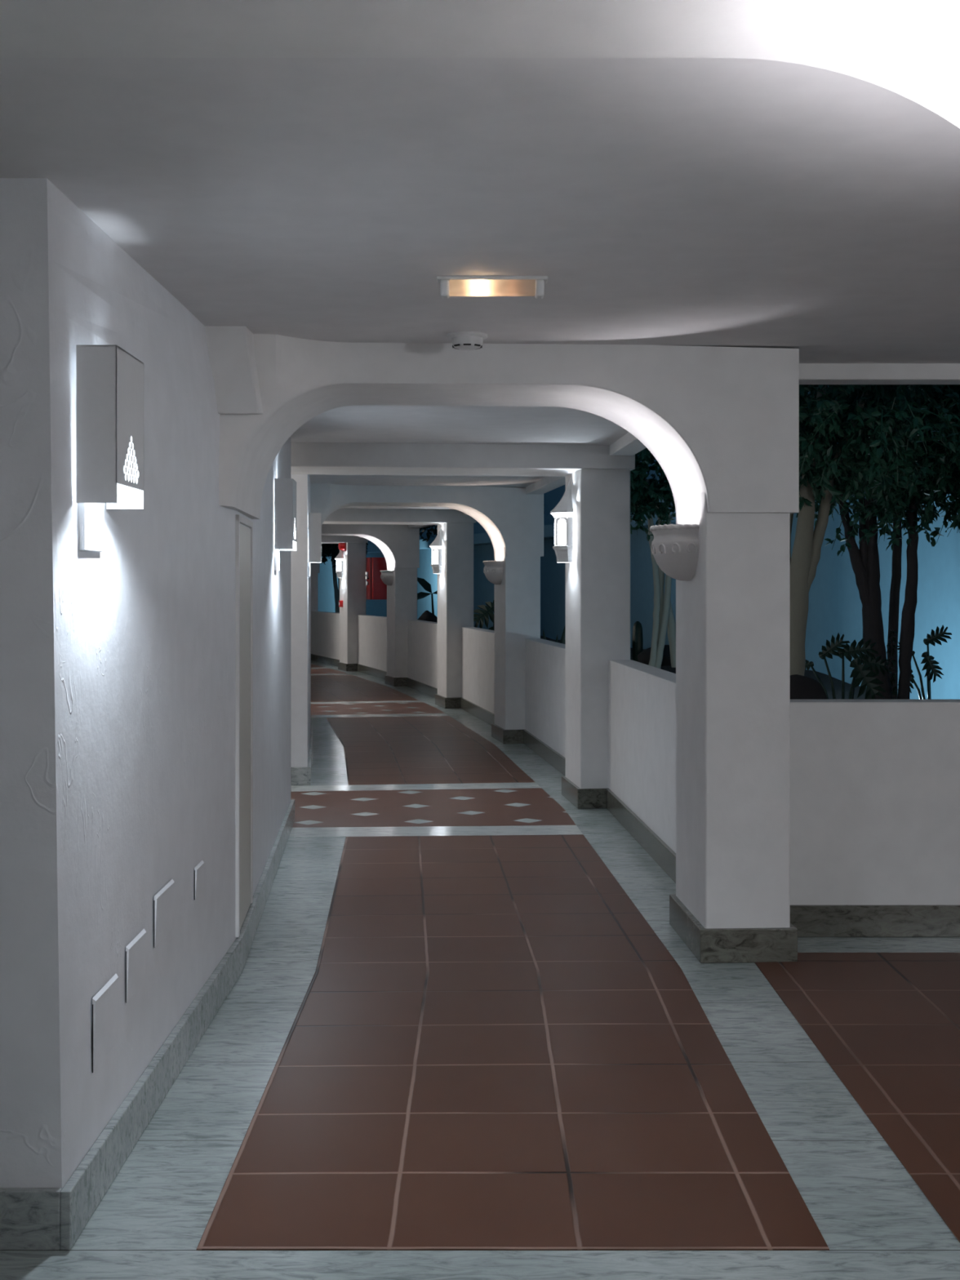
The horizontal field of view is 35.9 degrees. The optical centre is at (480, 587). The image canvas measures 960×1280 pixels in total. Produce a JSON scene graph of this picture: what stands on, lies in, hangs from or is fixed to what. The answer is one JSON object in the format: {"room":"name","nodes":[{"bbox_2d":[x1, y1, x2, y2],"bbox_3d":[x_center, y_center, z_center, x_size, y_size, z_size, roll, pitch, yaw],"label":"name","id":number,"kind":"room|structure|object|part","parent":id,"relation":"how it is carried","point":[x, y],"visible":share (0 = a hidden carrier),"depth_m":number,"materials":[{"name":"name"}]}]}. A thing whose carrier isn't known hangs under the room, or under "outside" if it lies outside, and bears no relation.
{"room":"hotel corridor","nodes":[
{"label":"hotel corridor","id":0,"kind":"room"},
{"bbox_2d":[0,177,311,1188],"bbox_3d":[-4.636,0.240,20.066,4.139,2.320,34.576,0,0,-8],"label":"wall","id":1,"kind":"structure","parent":0,"point":[117,664],"depth_m":3.58,"materials":[{"name":"paint"}]},
{"bbox_2d":[92,973,118,1072],"bbox_3d":[-0.883,1.025,3.495,0.007,0.170,0.222,0,0,0],"label":"cover plate","id":2,"kind":"object","parent":1,"relation":"attached to","point":[104,1002],"visible":1,"depth_m":3.48,"materials":[{"name":"paint"}]},
{"bbox_2d":[75,345,143,551],"bbox_3d":[-0.861,-0.313,3.441,0.098,0.458,0.270,0,0,0],"label":"wall sconce","id":3,"kind":"object","parent":1,"relation":"attached to","point":[109,380],"visible":1,"depth_m":3.31,"materials":[{"name":"paint"}]},
{"bbox_3d":[-0.902,-0.257,3.431,0.016,0.345,0.170,0,0,0],"label":"plate","id":4,"kind":"part","parent":3,"relation":"part of","materials":[{"name":"glass"}]},
{"bbox_2d":[125,928,146,1003],"bbox_3d":[-0.883,0.970,3.805,0.007,0.140,0.202,0,0,0],"label":"cover plate","id":5,"kind":"object","parent":1,"relation":"attached to","point":[135,950],"visible":1,"depth_m":3.79,"materials":[{"name":"paint"}]},
{"bbox_2d":[0,728,313,1249],"bbox_3d":[-4.540,1.337,20.068,4.099,0.125,34.585,0,0,-8],"label":"baseboard","id":6,"kind":"structure","parent":1,"relation":"attached to","point":[31,1218],"depth_m":3.65,"materials":[{"name":"white stone"}]},
{"bbox_2d":[153,879,174,947],"bbox_3d":[-0.883,0.910,4.145,0.007,0.140,0.242,0,0,0],"label":"cover plate","id":7,"kind":"object","parent":1,"relation":"attached to","point":[163,902],"visible":1,"depth_m":4.12,"materials":[{"name":"paint"}]},
{"bbox_2d":[194,860,204,899],"bbox_3d":[-0.883,0.920,4.660,0.007,0.100,0.132,0,0,0],"label":"cover plate","id":8,"kind":"object","parent":1,"relation":"attached to","point":[199,868],"visible":1,"depth_m":4.64,"materials":[{"name":"paint"}]},
{"bbox_2d":[204,326,263,414],"bbox_3d":[-0.862,-0.753,5.288,0.205,0.314,0.445,0,0,0],"label":"trim","id":9,"kind":"structure","parent":1,"relation":"attached to","point":[231,349],"depth_m":5.07,"materials":[{"name":"white paint"}]},
{"bbox_2d":[235,514,253,937],"bbox_3d":[-0.902,0.502,5.673,0.014,1.535,0.610,0,0,-4],"label":"door","id":10,"kind":"structure","parent":1,"relation":"in","point":[244,535],"depth_m":5.66,"materials":[{"name":"beige paint"}]},
{"bbox_2d":[274,478,296,570],"bbox_3d":[-0.988,-0.314,7.498,0.098,0.458,0.270,0,0,-3],"label":"wall sconce","id":11,"kind":"object","parent":1,"relation":"attached to","point":[285,489],"visible":1,"depth_m":7.37,"materials":[{"name":"paint"}]},
{"bbox_3d":[-1.029,-0.258,7.486,0.016,0.345,0.170,0,0,-3],"label":"plate","id":12,"kind":"part","parent":11,"relation":"part of","materials":[{"name":"paint"}]},
{"bbox_2d":[307,512,321,577],"bbox_3d":[-1.196,-0.304,10.697,0.098,0.458,0.270,0,0,-6],"label":"wall sconce","id":13,"kind":"object","parent":1,"relation":"attached to","point":[314,531],"visible":1,"depth_m":10.56,"materials":[{"name":"paint"}]},
{"bbox_3d":[-1.235,-0.247,10.683,0.016,0.345,0.170,0,0,-6],"label":"plate","id":14,"kind":"part","parent":13,"relation":"part of","materials":[{"name":"paint"}]},
{"bbox_2d":[337,478,865,553],"bbox_3d":[-0.349,-1.020,24.967,2.961,0.400,40.436,0,0,-16],"label":"trim","id":15,"kind":"structure","parent":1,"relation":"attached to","point":[481,537],"depth_m":27.57,"materials":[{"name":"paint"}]},
{"bbox_2d":[311,573,317,611],"bbox_3d":[-3.382,0.300,28.766,0.323,2.200,0.600,0,0,-21],"label":"pillar","id":16,"kind":"structure","parent":0,"point":[313,575],"depth_m":28.52,"materials":[{"name":"white paint"}]},
{"bbox_2d":[311,563,319,573],"bbox_3d":[-4.163,-0.590,28.252,2.197,0.620,1.060,0,0,-21],"label":"arch","id":17,"kind":"object","parent":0,"point":[315,567],"visible":0.01,"depth_m":28.50,"materials":[{"name":"white paint"}]},
{"bbox_2d":[339,542,365,663],"bbox_3d":[-2.155,0.300,25.050,0.323,2.200,0.600,0,0,-18],"label":"pillar","id":18,"kind":"structure","parent":0,"point":[353,585],"depth_m":24.77,"materials":[{"name":"white paint"}]},
{"bbox_2d":[334,550,344,577],"bbox_3d":[-2.379,-0.436,24.956,0.126,0.547,0.238,0,0,-18],"label":"wall lantern","id":19,"kind":"object","parent":18,"relation":"attached to","point":[340,558],"visible":1,"depth_m":24.89,"materials":[{"name":"paint"}]},
{"bbox_3d":[-2.358,-0.364,24.890,0.074,0.182,0.028,0,0,0],"label":"glass pane","id":20,"kind":"part","parent":19,"relation":"part of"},
{"bbox_2d":[338,600,342,607],"bbox_3d":[-2.358,0.275,25.057,0.058,0.110,0.100,0,0,-18],"label":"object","id":21,"kind":"object","parent":18,"relation":"attached to","point":[340,602],"visible":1,"depth_m":25.01,"materials":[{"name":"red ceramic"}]},
{"bbox_2d":[337,542,346,551],"bbox_3d":[-2.321,-0.700,24.859,0.110,0.180,0.180,0,0,-18],"label":"beacon","id":22,"kind":"object","parent":18,"relation":"attached to","point":[342,546],"visible":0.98,"depth_m":24.80,"materials":[{"name":"red plastic"}]},
{"bbox_2d":[337,662,356,671],"bbox_3d":[-2.166,1.337,25.046,0.345,0.125,0.644,0,0,-18],"label":"baseboard","id":23,"kind":"structure","parent":18,"relation":"attached to","point":[341,666],"depth_m":24.73,"materials":[{"name":"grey stone"}]},
{"bbox_2d":[364,557,386,599],"bbox_3d":[-1.710,-0.150,24.716,0.440,0.700,0.310,0,0,-18],"label":"upper cabinet","id":24,"kind":"object","parent":18,"relation":"attached to","point":[375,588],"visible":0.84,"depth_m":24.57,"materials":[{"name":"red wood"}]},
{"bbox_3d":[-1.764,-0.150,24.719,0.220,0.700,0.270,0,0,-18],"label":"plate","id":25,"kind":"part","parent":24,"relation":"part of","materials":[{"name":"red ceramic"}]},
{"bbox_2d":[386,562,417,677],"bbox_3d":[-1.124,0.300,21.274,0.323,2.200,0.600,0,0,-15],"label":"pillar","id":26,"kind":"structure","parent":0,"point":[402,595],"depth_m":20.99,"materials":[{"name":"white paint"}]},
{"bbox_2d":[321,524,419,568],"bbox_3d":[-1.954,-0.590,20.845,2.197,0.620,1.060,0,0,-15],"label":"arch","id":27,"kind":"object","parent":26,"relation":"on","point":[399,544],"visible":0.5,"depth_m":20.93,"materials":[{"name":"white paint"}]},
{"bbox_2d":[380,570,393,585],"bbox_3d":[-1.351,-0.135,21.213,0.154,0.218,0.429,0,0,-15],"label":"sconce","id":28,"kind":"object","parent":26,"relation":"attached to","point":[387,576],"visible":1,"depth_m":21.07,"materials":[{"name":"paint"}]},
{"bbox_2d":[385,675,406,686],"bbox_3d":[-1.135,1.337,21.271,0.345,0.125,0.644,0,0,-15],"label":"baseboard","id":29,"kind":"structure","parent":26,"relation":"attached to","point":[394,682],"depth_m":20.96,"materials":[{"name":"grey stone"}]},
{"bbox_2d":[437,522,473,697],"bbox_3d":[-0.292,0.300,17.450,0.323,2.200,0.600,0,0,-12],"label":"pillar","id":30,"kind":"structure","parent":0,"point":[455,581],"depth_m":17.16,"materials":[{"name":"white paint"}]},
{"bbox_2d":[429,527,442,573],"bbox_3d":[-0.524,-0.436,17.380,0.126,0.547,0.238,0,0,-12],"label":"wall lantern","id":31,"kind":"object","parent":30,"relation":"attached to","point":[436,546],"visible":1,"depth_m":17.31,"materials":[{"name":"paint"}]},
{"bbox_3d":[-0.511,-0.364,17.313,0.070,0.182,0.035,0,0,0],"label":"glass pane","id":32,"kind":"part","parent":31,"relation":"part of","materials":[{"name":"white glass"}]},
{"bbox_2d":[435,693,461,708],"bbox_3d":[-0.303,1.337,17.448,0.345,0.125,0.644,0,0,-12],"label":"baseboard","id":33,"kind":"structure","parent":30,"relation":"attached to","point":[442,701],"depth_m":17.13,"materials":[{"name":"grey stone"}]},
{"bbox_2d":[0,57,959,509],"bbox_3d":[-2.393,-0.960,16.683,10.100,0.180,43.287,0,0,-9],"label":"ceiling","id":34,"kind":"structure","parent":0,"point":[684,202],"depth_m":3.31,"materials":[{"name":"paint"}]},
{"bbox_2d":[321,535,368,543],"bbox_3d":[-3.289,-0.830,24.681,2.756,0.160,0.660,0,0,-18],"label":"ceiling beam","id":35,"kind":"structure","parent":34,"relation":"attached to","point":[325,539],"depth_m":24.67,"materials":[{"name":"white paint"}]},
{"bbox_2d":[322,508,475,524],"bbox_3d":[-1.458,-0.830,17.202,2.756,0.160,0.660,0,0,-12],"label":"ceiling beam","id":36,"kind":"structure","parent":34,"relation":"attached to","point":[341,516],"depth_m":17.00,"materials":[{"name":"white paint"}]},
{"bbox_2d":[290,442,635,476],"bbox_3d":[-0.420,-0.830,9.572,2.756,0.160,0.660,0,0,-6],"label":"ceiling beam","id":37,"kind":"structure","parent":34,"relation":"attached to","point":[306,458],"depth_m":9.29,"materials":[{"name":"white paint"}]},
{"bbox_2d":[447,331,487,350],"bbox_3d":[-0.045,-0.871,5.246,0.144,0.051,0.144,0,0,0],"label":"smoke detector","id":38,"kind":"object","parent":34,"relation":"attached to","point":[463,340],"visible":1,"depth_m":5.20,"materials":[{"name":"white plastic"}]},
{"bbox_2d":[436,275,547,298],"bbox_3d":[0.035,-0.856,4.226,0.316,0.056,0.068,0,0,0],"label":"emergency light","id":39,"kind":"object","parent":34,"relation":"attached to","point":[450,286],"visible":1,"depth_m":4.20,"materials":[{"name":"white plastic"}]},
{"bbox_2d":[448,280,535,296],"bbox_3d":[0.035,-0.853,4.226,0.244,0.042,0.050,0,0,0],"label":"diffuser","id":40,"kind":"object","parent":39,"relation":"attached to","point":[456,287],"depth_m":4.20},
{"bbox_3d":[0.035,-0.879,4.226,0.316,0.010,0.068,0,0,0],"label":"plate","id":41,"kind":"part","parent":39,"relation":"part of","materials":[{"name":"white plastic"}]},
{"bbox_2d":[0,660,959,1279],"bbox_3d":[-2.398,1.459,16.677,10.089,0.122,43.279,0,0,-9],"label":"floor","id":42,"kind":"structure","parent":0,"point":[875,1222],"depth_m":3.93,"materials":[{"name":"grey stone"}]},
{"bbox_2d":[288,667,582,837],"bbox_3d":[-1.918,1.399,16.960,2.817,0.002,17.800,0,0,-11],"label":"strip","id":43,"kind":"object","parent":42,"relation":"on","point":[325,832],"visible":0.55,"depth_m":8.59,"materials":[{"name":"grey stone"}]},
{"bbox_2d":[0,0,959,128],"bbox_3d":[-1.456,-0.590,1.766,5.356,0.620,0.660,0,0,0],"label":"arch","id":44,"kind":"object","parent":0,"point":[910,49],"visible":1,"depth_m":1.99,"materials":[{"name":"white paint"}]},
{"bbox_2d":[311,431,675,853],"bbox_3d":[-2.202,0.245,22.191,1.964,2.310,32.770,0,0,-15],"label":"wall","id":45,"kind":"structure","parent":0,"point":[642,696],"depth_m":11.28,"materials":[{"name":"white paint"}]},
{"bbox_2d":[311,653,675,883],"bbox_3d":[-2.287,1.337,22.179,1.833,0.125,32.689,0,0,-15],"label":"baseboard","id":46,"kind":"structure","parent":45,"relation":"attached to","point":[659,851],"depth_m":10.99,"materials":[{"name":"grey stone"}]},
{"bbox_2d":[493,547,540,729],"bbox_3d":[0.339,0.300,13.587,0.323,2.200,0.600,0,0,-9],"label":"pillar","id":47,"kind":"structure","parent":0,"point":[517,599],"depth_m":13.29,"materials":[{"name":"white paint"}]},
{"bbox_2d":[310,483,543,556],"bbox_3d":[-0.532,-0.590,13.247,2.197,0.620,1.060,0,0,-9],"label":"arch","id":48,"kind":"object","parent":47,"relation":"on","point":[513,519],"visible":0.76,"depth_m":13.22,"materials":[{"name":"white paint"}]},
{"bbox_2d":[483,560,503,584],"bbox_3d":[0.106,-0.135,13.550,0.154,0.218,0.429,0,0,-9],"label":"sconce","id":49,"kind":"object","parent":47,"relation":"attached to","point":[493,571],"visible":1,"depth_m":13.41,"materials":[{"name":"paint"}]},
{"bbox_2d":[491,723,523,743],"bbox_3d":[0.328,1.337,13.586,0.345,0.125,0.644,0,0,-9],"label":"baseboard","id":50,"kind":"structure","parent":47,"relation":"attached to","point":[504,736],"depth_m":13.26,"materials":[{"name":"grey stone"}]},
{"bbox_2d":[565,469,630,788],"bbox_3d":[0.766,0.300,9.697,0.323,2.200,0.600,0,0,-6],"label":"pillar","id":51,"kind":"structure","parent":0,"point":[597,577],"depth_m":9.40,"materials":[{"name":"white paint"}]},
{"bbox_2d":[550,478,573,562],"bbox_3d":[0.528,-0.436,9.652,0.126,0.547,0.238,0,0,-6],"label":"wall lantern","id":52,"kind":"object","parent":51,"relation":"attached to","point":[562,513],"visible":1,"depth_m":9.58,"materials":[{"name":"paint"}]},
{"bbox_3d":[0.494,-0.364,9.648,0.001,0.182,0.078,0,0,-6],"label":"glass pane","id":53,"kind":"part","parent":52,"relation":"part of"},
{"bbox_3d":[0.534,-0.364,9.584,0.061,0.182,0.049,0,0,-6],"label":"glass pane","id":54,"kind":"part","parent":52,"relation":"part of","materials":[{"name":"white glass"}]},
{"bbox_2d":[561,776,605,808],"bbox_3d":[0.755,1.337,9.696,0.345,0.125,0.644,0,0,-6],"label":"baseboard","id":55,"kind":"structure","parent":51,"relation":"attached to","point":[581,798],"depth_m":9.37,"materials":[{"name":"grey stone"}]},
{"bbox_2d":[675,491,790,928],"bbox_3d":[0.987,0.300,5.840,0.323,2.200,0.600,0,0,-3],"label":"pillar","id":56,"kind":"structure","parent":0,"point":[733,616],"depth_m":5.54,"materials":[{"name":"white paint"}]},
{"bbox_2d":[218,333,799,519],"bbox_3d":[0.086,-0.590,5.592,2.197,0.620,1.060,0,0,-3],"label":"arch","id":57,"kind":"object","parent":56,"relation":"on","point":[722,423],"visible":0.91,"depth_m":5.50,"materials":[{"name":"white paint"}]},
{"bbox_2d":[649,523,699,581],"bbox_3d":[0.751,-0.135,5.847,0.154,0.218,0.429,0,0,-3],"label":"sconce","id":58,"kind":"object","parent":56,"relation":"attached to","point":[674,548],"visible":1,"depth_m":5.70,"materials":[{"name":"paint"}]},
{"bbox_2d":[669,894,797,963],"bbox_3d":[0.987,1.337,5.840,0.367,0.125,0.644,0,0,-3],"label":"baseboard","id":59,"kind":"structure","parent":56,"relation":"attached to","point":[708,945],"depth_m":5.52,"materials":[{"name":"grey stone"}]},
{"bbox_2d":[790,363,959,905],"bbox_3d":[2.770,0.245,6.021,3.260,2.310,0.150,0,0,0],"label":"wall","id":60,"kind":"structure","parent":0,"point":[875,784],"depth_m":5.95,"materials":[{"name":"white paint"}]},
{"bbox_2d":[790,905,959,937],"bbox_3d":[2.785,1.337,5.935,3.230,0.125,0.022,0,0,0],"label":"baseboard","id":61,"kind":"structure","parent":60,"relation":"attached to","point":[810,921],"depth_m":5.92,"materials":[{"name":"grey stone"}]},
{"label":"outside","id":62,"kind":"structure","parent":0,"visible":0},
{"bbox_2d":[540,635,866,699],"bbox_3d":[-1.603,0.950,24.854,5.401,0.290,39.363,0,0,-17],"label":"soil","id":63,"kind":"object","parent":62,"point":[824,678],"depth_m":14.04,"materials":[{"name":"brown soil"}]},
{"bbox_2d":[320,542,368,613],"bbox_3d":[-2.913,-0.448,30.353,1.449,2.715,1.392,0,0,-16],"label":"tree","id":64,"kind":"object","parent":63,"relation":"on","point":[331,550],"visible":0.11,"depth_m":30.30,"materials":[{"name":"green plant"}]},
{"bbox_2d":[417,577,437,614],"bbox_3d":[-0.807,0.351,24.620,1.024,1.061,0.173,0,0,0],"label":"banana plant","id":65,"kind":"object","parent":63,"relation":"on","point":[427,586],"visible":0.44,"depth_m":24.64,"materials":[{"name":"green plant"}]},
{"bbox_2d":[417,610,437,622],"bbox_3d":[-0.845,0.629,24.062,0.490,0.516,0.567,0,0,0],"label":"boulder","id":66,"kind":"object","parent":63,"relation":"on","point":[426,615],"visible":0.3,"depth_m":23.92,"materials":[{"name":"grey stone"}]},
{"bbox_2d":[419,503,544,542],"bbox_3d":[-0.108,-0.448,20.837,1.246,2.708,3.812,0,0,-13],"label":"tree","id":67,"kind":"object","parent":63,"relation":"on","point":[434,531],"visible":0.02,"depth_m":22.41,"materials":[{"name":"green plant"}]},
{"bbox_2d":[473,600,493,630],"bbox_3d":[0.215,0.523,19.035,0.808,0.757,0.249,0,0,-20],"label":"monstera plant","id":68,"kind":"object","parent":63,"relation":"on","point":[483,615],"visible":0.2,"depth_m":18.90,"materials":[{"name":"green plant"}]},
{"bbox_2d":[542,626,564,644],"bbox_3d":[0.790,0.630,15.276,0.420,0.500,0.072,0,0,0],"label":"snake plant","id":69,"kind":"object","parent":63,"relation":"on","point":[562,638],"visible":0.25,"depth_m":15.27,"materials":[{"name":"green plant"}]},
{"bbox_3d":[0.690,0.650,15.246,0.088,0.460,0.012,0,0,0],"label":"blade","id":70,"kind":"part","parent":69,"relation":"part of","materials":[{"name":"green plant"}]},
{"bbox_3d":[0.828,0.630,15.270,0.104,0.500,0.012,0,0,0],"label":"blade","id":71,"kind":"part","parent":69,"relation":"part of","materials":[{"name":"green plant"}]},
{"bbox_2d":[631,621,643,662],"bbox_3d":[1.586,0.620,16.246,0.406,0.500,0.102,0,0,0],"label":"cactus","id":72,"kind":"object","parent":63,"relation":"on","point":[637,639],"visible":0.31,"depth_m":16.21,"materials":[{"name":"green plant"}]},
{"bbox_2d":[630,448,675,668],"bbox_3d":[1.729,-0.509,14.901,1.521,2.741,1.374,0,0,0],"label":"tree","id":73,"kind":"object","parent":63,"relation":"on","point":[646,494],"visible":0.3,"depth_m":14.92,"materials":[{"name":"green plant"}]},
{"bbox_2d":[637,644,671,666],"bbox_3d":[1.979,0.770,15.741,0.612,0.320,0.561,0,0,0],"label":"boulder","id":74,"kind":"object","parent":63,"relation":"on","point":[643,657],"visible":0.23,"depth_m":15.58,"materials":[{"name":"grey stone"}]},
{"bbox_2d":[790,674,827,699],"bbox_3d":[1.510,0.781,7.208,0.572,0.717,0.536,0,0,21],"label":"boulder","id":75,"kind":"object","parent":63,"relation":"on","point":[802,687],"visible":0.06,"depth_m":7.09,"materials":[{"name":"grey stone"}]},
{"bbox_2d":[804,633,889,699],"bbox_3d":[2.239,0.674,9.002,0.653,0.798,0.280,0,0,-11],"label":"monstera plant","id":76,"kind":"object","parent":63,"relation":"on","point":[861,664],"visible":0.81,"depth_m":9.04,"materials":[{"name":"green plant"}]},
{"bbox_2d":[790,384,959,675],"bbox_3d":[1.838,-0.280,7.931,1.443,2.704,1.442,0,0,0],"label":"fig tree","id":77,"kind":"object","parent":63,"relation":"on","point":[817,464],"visible":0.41,"depth_m":7.76,"materials":[{"name":"green plant"}]},
{"bbox_2d":[795,384,959,699],"bbox_3d":[2.471,-0.422,9.298,1.790,3.013,1.744,0,0,-19],"label":"fig tree","id":78,"kind":"object","parent":63,"relation":"on","point":[864,561],"visible":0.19,"depth_m":9.35,"materials":[{"name":"green plant"}]},
{"bbox_2d":[886,626,897,699],"bbox_3d":[2.655,0.683,9.455,0.127,0.866,0.108,0,0,0],"label":"climbing vine","id":79,"kind":"object","parent":78,"relation":"attached to","point":[893,676],"visible":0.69,"depth_m":9.46,"materials":[{"name":"green plant"}]},
{"bbox_3d":[2.655,0.660,9.456,0.058,0.821,0.028,0,0,0],"label":"stem","id":80,"kind":"part","parent":79,"relation":"part of","materials":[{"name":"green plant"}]},
{"bbox_2d":[874,384,959,699],"bbox_3d":[3.107,-0.322,9.303,1.592,2.785,1.393,0,0,-9],"label":"fig tree","id":81,"kind":"object","parent":63,"relation":"on","point":[906,637],"visible":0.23,"depth_m":9.40,"materials":[{"name":"green plant"}]},
{"bbox_2d":[876,384,959,699],"bbox_3d":[2.840,-0.277,9.592,1.116,2.699,1.259,0,0,0],"label":"fig tree","id":82,"kind":"object","parent":63,"relation":"on","point":[893,621],"visible":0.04,"depth_m":9.82,"materials":[{"name":"green plant"}]},
{"bbox_2d":[897,625,951,699],"bbox_3d":[3.132,0.668,10.393,0.406,0.809,0.189,0,0,0],"label":"monstera plant","id":83,"kind":"object","parent":63,"relation":"on","point":[931,638],"visible":0.55,"depth_m":10.44,"materials":[{"name":"green plant"}]},
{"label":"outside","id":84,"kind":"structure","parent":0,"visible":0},
{"bbox_2d":[317,392,959,699],"bbox_3d":[-0.113,-1.150,25.031,2.874,5.300,40.544,0,0,-16],"label":"wall","id":85,"kind":"structure","parent":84,"point":[834,602],"depth_m":14.40,"materials":[{"name":"blue paint"}]}
]}

